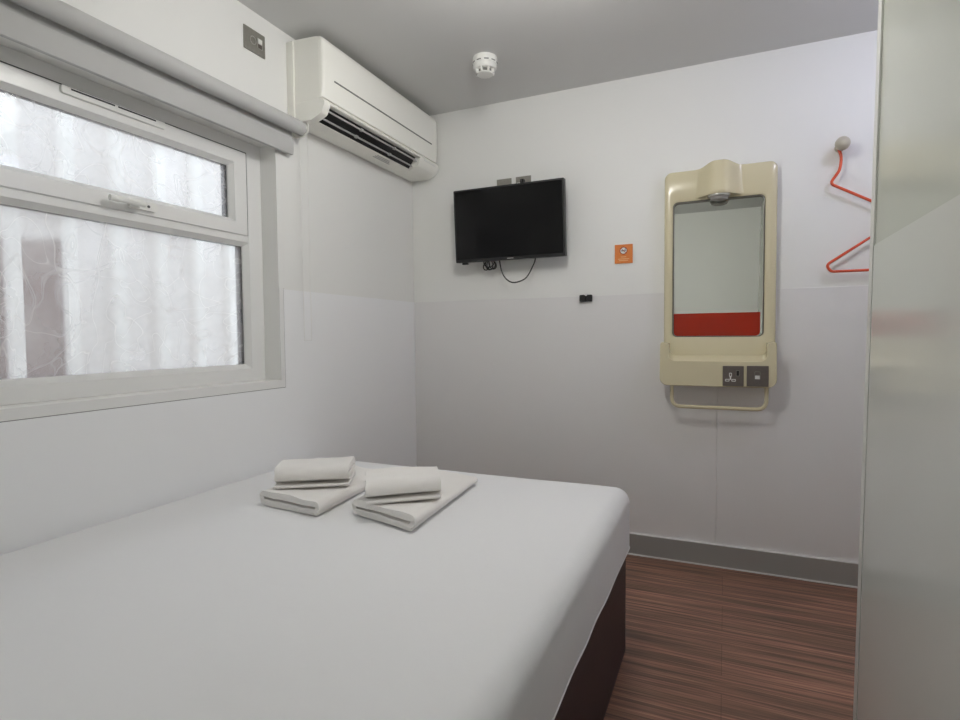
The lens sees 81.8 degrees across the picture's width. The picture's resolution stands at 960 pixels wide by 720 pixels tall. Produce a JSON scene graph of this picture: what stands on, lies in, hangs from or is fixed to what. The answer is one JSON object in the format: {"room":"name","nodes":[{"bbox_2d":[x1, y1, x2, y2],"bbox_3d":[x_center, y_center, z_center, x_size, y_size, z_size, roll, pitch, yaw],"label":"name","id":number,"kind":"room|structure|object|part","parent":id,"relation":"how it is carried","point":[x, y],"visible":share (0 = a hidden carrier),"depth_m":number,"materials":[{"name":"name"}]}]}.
{"room":"hotel room","nodes":[
{"label":"hotel room","id":0,"kind":"room"},
{"bbox_2d":[0,0,416,554],"bbox_3d":[-1.145,-0.132,1.626,0.164,2.300,3.457,1,3,24],"label":"wall","id":1,"kind":"structure","parent":0,"point":[350,389],"depth_m":2.20,"materials":[{"name":"white paint"}]},
{"bbox_2d":[0,44,285,422],"bbox_3d":[-1.189,-0.334,1.496,0.145,0.962,1.653,1,3,24],"label":"window","id":2,"kind":"structure","parent":1,"relation":"in","point":[23,76],"depth_m":1.77,"materials":[{"name":"white plastic"}]},
{"bbox_2d":[60,84,165,129],"bbox_3d":[-1.104,-0.764,1.686,0.010,0.023,0.315,1,3,24],"label":"vent","id":3,"kind":"object","parent":2,"relation":"attached to","point":[72,93],"depth_m":1.67,"materials":[{"name":"grey plastic"}]},
{"bbox_3d":[-1.224,-0.609,1.497,0.004,0.205,1.323,1,3,24],"label":"pane","id":4,"kind":"part","parent":2,"relation":"part of","materials":[{"name":"clear glass"}]},
{"bbox_3d":[-1.222,-0.181,1.520,0.004,0.471,1.445,1,3,24],"label":"pane","id":5,"kind":"part","parent":2,"relation":"part of","materials":[{"name":"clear glass"}]},
{"bbox_3d":[-1.216,-0.609,1.490,0.036,0.317,1.463,1,3,24],"label":"sash","id":6,"kind":"part","parent":2,"relation":"part of","materials":[{"name":"white plastic"}]},
{"bbox_3d":[-1.073,-0.488,1.722,0.044,0.026,0.168,1,3,24],"label":"handle","id":7,"kind":"part","parent":2,"relation":"part of","materials":[{"name":"white plastic"}]},
{"bbox_3d":[-1.124,-0.053,1.480,0.007,0.398,1.650,1,3,24],"label":"trim","id":8,"kind":"part","parent":2,"relation":"part of","materials":[{"name":"white plastic"}]},
{"bbox_2d":[0,0,311,340],"bbox_3d":[-1.084,-0.485,1.461,0.082,0.890,1.808,1,3,24],"label":"roller blind","id":9,"kind":"object","parent":2,"relation":"attached to","point":[56,29],"visible":1,"depth_m":1.63,"materials":[{"name":"grey fabric"}]},
{"bbox_3d":[-0.716,-0.509,2.275,0.042,0.860,0.004,1,3,24],"label":"bead chain","id":10,"kind":"part","parent":9,"relation":"part of","materials":[{"name":"white plastic"}]},
{"bbox_3d":[-1.048,0.380,1.660,0.004,1.272,3.353,1,3,24],"label":"panel","id":11,"kind":"part","parent":1,"relation":"part of","materials":[{"name":"white paint"}]},
{"bbox_2d":[243,24,264,58],"bbox_3d":[-0.845,-1.193,2.077,0.008,0.084,0.102,1,3,24],"label":"switch","id":12,"kind":"object","parent":1,"relation":"attached to","point":[253,41],"visible":1,"depth_m":2.07,"materials":[{"name":"metal"}]},
{"bbox_2d":[286,36,438,181],"bbox_3d":[-0.503,-1.139,2.638,0.182,0.329,0.959,1,3,24],"label":"air conditioner","id":13,"kind":"object","parent":1,"relation":"attached to","point":[343,104],"visible":0.92,"depth_m":2.42,"materials":[{"name":"white plastic"}]},
{"bbox_3d":[-0.571,-1.145,2.667,0.034,0.307,0.958,1,3,24],"label":"mounting plate","id":14,"kind":"part","parent":13,"relation":"part of","materials":[{"name":"white plastic"}]},
{"bbox_3d":[-0.511,-1.141,2.645,0.156,0.326,0.950,1,3,24],"label":"casing","id":15,"kind":"part","parent":13,"relation":"part of","materials":[{"name":"white plastic"}]},
{"bbox_2d":[319,109,414,168],"bbox_3d":[-0.502,-1.010,2.558,0.050,0.060,0.713,1,3,24],"label":"outlet","id":16,"kind":"object","parent":13,"relation":"attached to","point":[333,122],"depth_m":2.51,"materials":[{"name":"black"}]},
{"bbox_3d":[-0.432,-1.175,2.608,0.022,0.240,0.948,1,3,24],"label":"panel","id":17,"kind":"part","parent":13,"relation":"part of","materials":[{"name":"white plastic"}]},
{"bbox_2d":[238,0,878,115],"bbox_3d":[0.133,-1.300,1.059,2.938,0.060,3.557,1,3,24],"label":"ceiling","id":18,"kind":"structure","parent":0,"point":[424,50],"depth_m":2.25,"materials":[{"name":"grey paint"}]},
{"bbox_2d":[472,52,497,78],"bbox_3d":[0.022,-1.292,2.443,0.110,0.075,0.110,1,3,24],"label":"smoke detector","id":19,"kind":"object","parent":18,"relation":"attached to","point":[484,64],"visible":1,"depth_m":2.41,"materials":[{"name":"white plastic"}]},
{"bbox_2d":[413,30,876,562],"bbox_3d":[0.841,-0.197,2.688,2.938,2.300,0.104,1,3,24],"label":"wall","id":20,"kind":"structure","parent":0,"point":[528,379],"depth_m":2.64,"materials":[{"name":"white paint"}]},
{"bbox_2d":[497,178,511,185],"bbox_3d":[0.127,-0.909,2.914,0.083,0.086,0.006,1,3,24],"label":"wall socket","id":21,"kind":"object","parent":20,"relation":"attached to","point":[507,181],"visible":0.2,"depth_m":2.91,"materials":[{"name":"metal"}]},
{"bbox_2d":[453,178,566,282],"bbox_3d":[0.159,-0.640,2.848,0.593,0.489,0.125,1,3,24],"label":"television","id":22,"kind":"object","parent":20,"relation":"attached to","point":[525,220],"visible":1,"depth_m":2.79,"materials":[{"name":"black plastic"}]},
{"bbox_2d":[516,175,530,182],"bbox_3d":[0.216,-0.888,2.851,0.083,0.126,0.052,1,3,24],"label":"wall socket","id":23,"kind":"object","parent":20,"relation":"attached to","point":[521,179],"visible":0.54,"depth_m":2.86,"materials":[{"name":"metal"}]},
{"bbox_2d":[579,295,591,301],"bbox_3d":[0.527,-0.307,2.755,0.063,0.034,0.018,1,3,24],"label":"clip","id":24,"kind":"object","parent":20,"relation":"attached to","point":[582,298],"visible":1,"depth_m":2.75,"materials":[{"name":"black plastic"}]},
{"bbox_2d":[615,244,632,263],"bbox_3d":[0.695,-0.513,2.682,0.085,0.091,0.007,1,3,24],"label":"no smoking sign","id":25,"kind":"object","parent":20,"relation":"attached to","point":[623,253],"visible":1,"depth_m":2.68,"materials":[{"name":"orange plastic"}]},
{"bbox_3d":[0.855,0.319,2.653,2.674,1.272,0.004,1,3,24],"label":"panel","id":26,"kind":"part","parent":20,"relation":"part of","materials":[{"name":"white paint"}]},
{"bbox_2d":[660,159,777,410],"bbox_3d":[1.054,-0.329,2.463,0.474,1.100,0.124,1,3,24],"label":"vanity unit","id":27,"kind":"object","parent":20,"relation":"attached to","point":[720,240],"visible":1,"depth_m":2.47,"materials":[{"name":"beige plastic"}]},
{"bbox_2d":[660,342,776,387],"bbox_3d":[1.058,0.017,2.481,0.474,0.196,0.114,1,3,24],"label":"shelf","id":28,"kind":"object","parent":27,"relation":"attached to","point":[714,364],"depth_m":2.45,"materials":[{"name":"beige plastic"}]},
{"bbox_2d":[672,194,764,336],"bbox_3d":[1.063,-0.412,2.485,0.376,0.613,0.018,1,3,24],"label":"mirror","id":29,"kind":"object","parent":27,"relation":"on","point":[718,247],"depth_m":2.49,"materials":[{"name":"silver mirror"}]},
{"bbox_3d":[1.097,0.070,2.402,0.083,0.088,0.007,1,3,24],"label":"socket plate","id":30,"kind":"part","parent":27,"relation":"part of","materials":[{"name":"metal"}]},
{"bbox_3d":[1.184,0.069,2.364,0.084,0.088,0.007,1,3,24],"label":"socket plate","id":31,"kind":"part","parent":27,"relation":"part of","materials":[{"name":"metal"}]},
{"bbox_2d":[628,532,857,587],"bbox_3d":[0.856,0.903,2.669,2.673,0.104,0.017,1,3,24],"label":"baseboard","id":32,"kind":"structure","parent":20,"relation":"attached to","point":[786,565],"depth_m":2.51,"materials":[{"name":"grey plastic"}]},
{"bbox_2d":[834,136,850,152],"bbox_3d":[1.481,-0.880,2.268,0.055,0.055,0.096,1,3,24],"label":"coat hook","id":33,"kind":"object","parent":20,"relation":"attached to","point":[842,143],"visible":0.99,"depth_m":2.23,"materials":[{"name":"beige plastic"}]},
{"bbox_2d":[826,150,870,272],"bbox_3d":[1.651,-0.631,2.220,0.447,0.541,0.012,1,3,24],"label":"clothes hanger","id":34,"kind":"object","parent":33,"relation":"hanging from","point":[839,151],"visible":0.34,"depth_m":2.28,"materials":[{"name":"orange"}]},
{"bbox_2d":[604,554,857,719],"bbox_3d":[0.154,1.053,1.163,2.938,0.050,3.557,1,3,24],"label":"floor","id":35,"kind":"structure","parent":0,"point":[702,642],"depth_m":1.91,"materials":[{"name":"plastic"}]},
{"bbox_2d":[0,457,629,719],"bbox_3d":[-0.497,0.745,1.246,1.341,0.570,2.014,1,3,24],"label":"bed","id":36,"kind":"object","parent":35,"relation":"on","point":[508,601],"visible":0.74,"depth_m":1.08,"materials":[{"name":"white fabric"}]},
{"bbox_2d":[260,465,368,515],"bbox_3d":[-0.488,0.410,1.831,0.278,0.045,0.466,1,3,24],"label":"bath towel","id":37,"kind":"object","parent":36,"relation":"on","point":[315,501],"visible":0.52,"depth_m":1.66,"materials":[{"name":"white fabric"}]},
{"bbox_2d":[274,456,355,488],"bbox_3d":[-0.527,0.358,1.791,0.237,0.065,0.177,-1,3,-9],"label":"hand towel","id":38,"kind":"object","parent":37,"relation":"on","point":[316,472],"visible":1,"depth_m":1.72,"materials":[{"name":"white fabric"}]},
{"bbox_2d":[352,470,477,530],"bbox_3d":[-0.177,0.412,1.734,0.257,0.044,0.548,1,3,24],"label":"bath towel","id":39,"kind":"object","parent":36,"relation":"on","point":[407,515],"visible":0.55,"depth_m":1.55,"materials":[{"name":"white fabric"}]},
{"bbox_2d":[365,466,441,504],"bbox_3d":[-0.226,0.361,1.634,0.223,0.066,0.191,-1,3,-12],"label":"hand towel","id":40,"kind":"object","parent":39,"relation":"on","point":[391,484],"visible":1,"depth_m":1.57,"materials":[{"name":"white fabric"}]},
{"bbox_2d":[857,0,959,719],"bbox_3d":[0.778,-0.083,0.120,0.779,2.300,2.055,1,3,24],"label":"wall","id":41,"kind":"structure","parent":0,"point":[909,648],"depth_m":0.91,"materials":[{"name":"grey"}]},
{"bbox_2d":[853,0,883,719],"bbox_3d":[0.863,-0.131,1.190,0.071,2.300,0.030,1,3,24],"label":"trim","id":42,"kind":"structure","parent":41,"relation":"attached to","point":[881,2],"depth_m":1.20,"materials":[{"name":"grey"}]},
{"label":"outside","id":43,"kind":"structure","parent":0,"visible":0},
{"bbox_3d":[-2.741,1.227,3.461,4.212,0.050,10.000,1,3,24],"label":"ground","id":44,"kind":"structure","parent":43,"visible":0},
{"bbox_2d":[0,92,237,379],"bbox_3d":[-1.661,-0.271,3.176,0.110,3.050,8.610,1,3,24],"label":"wall","id":45,"kind":"structure","parent":44,"relation":"on","point":[70,293],"depth_m":2.71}
]}

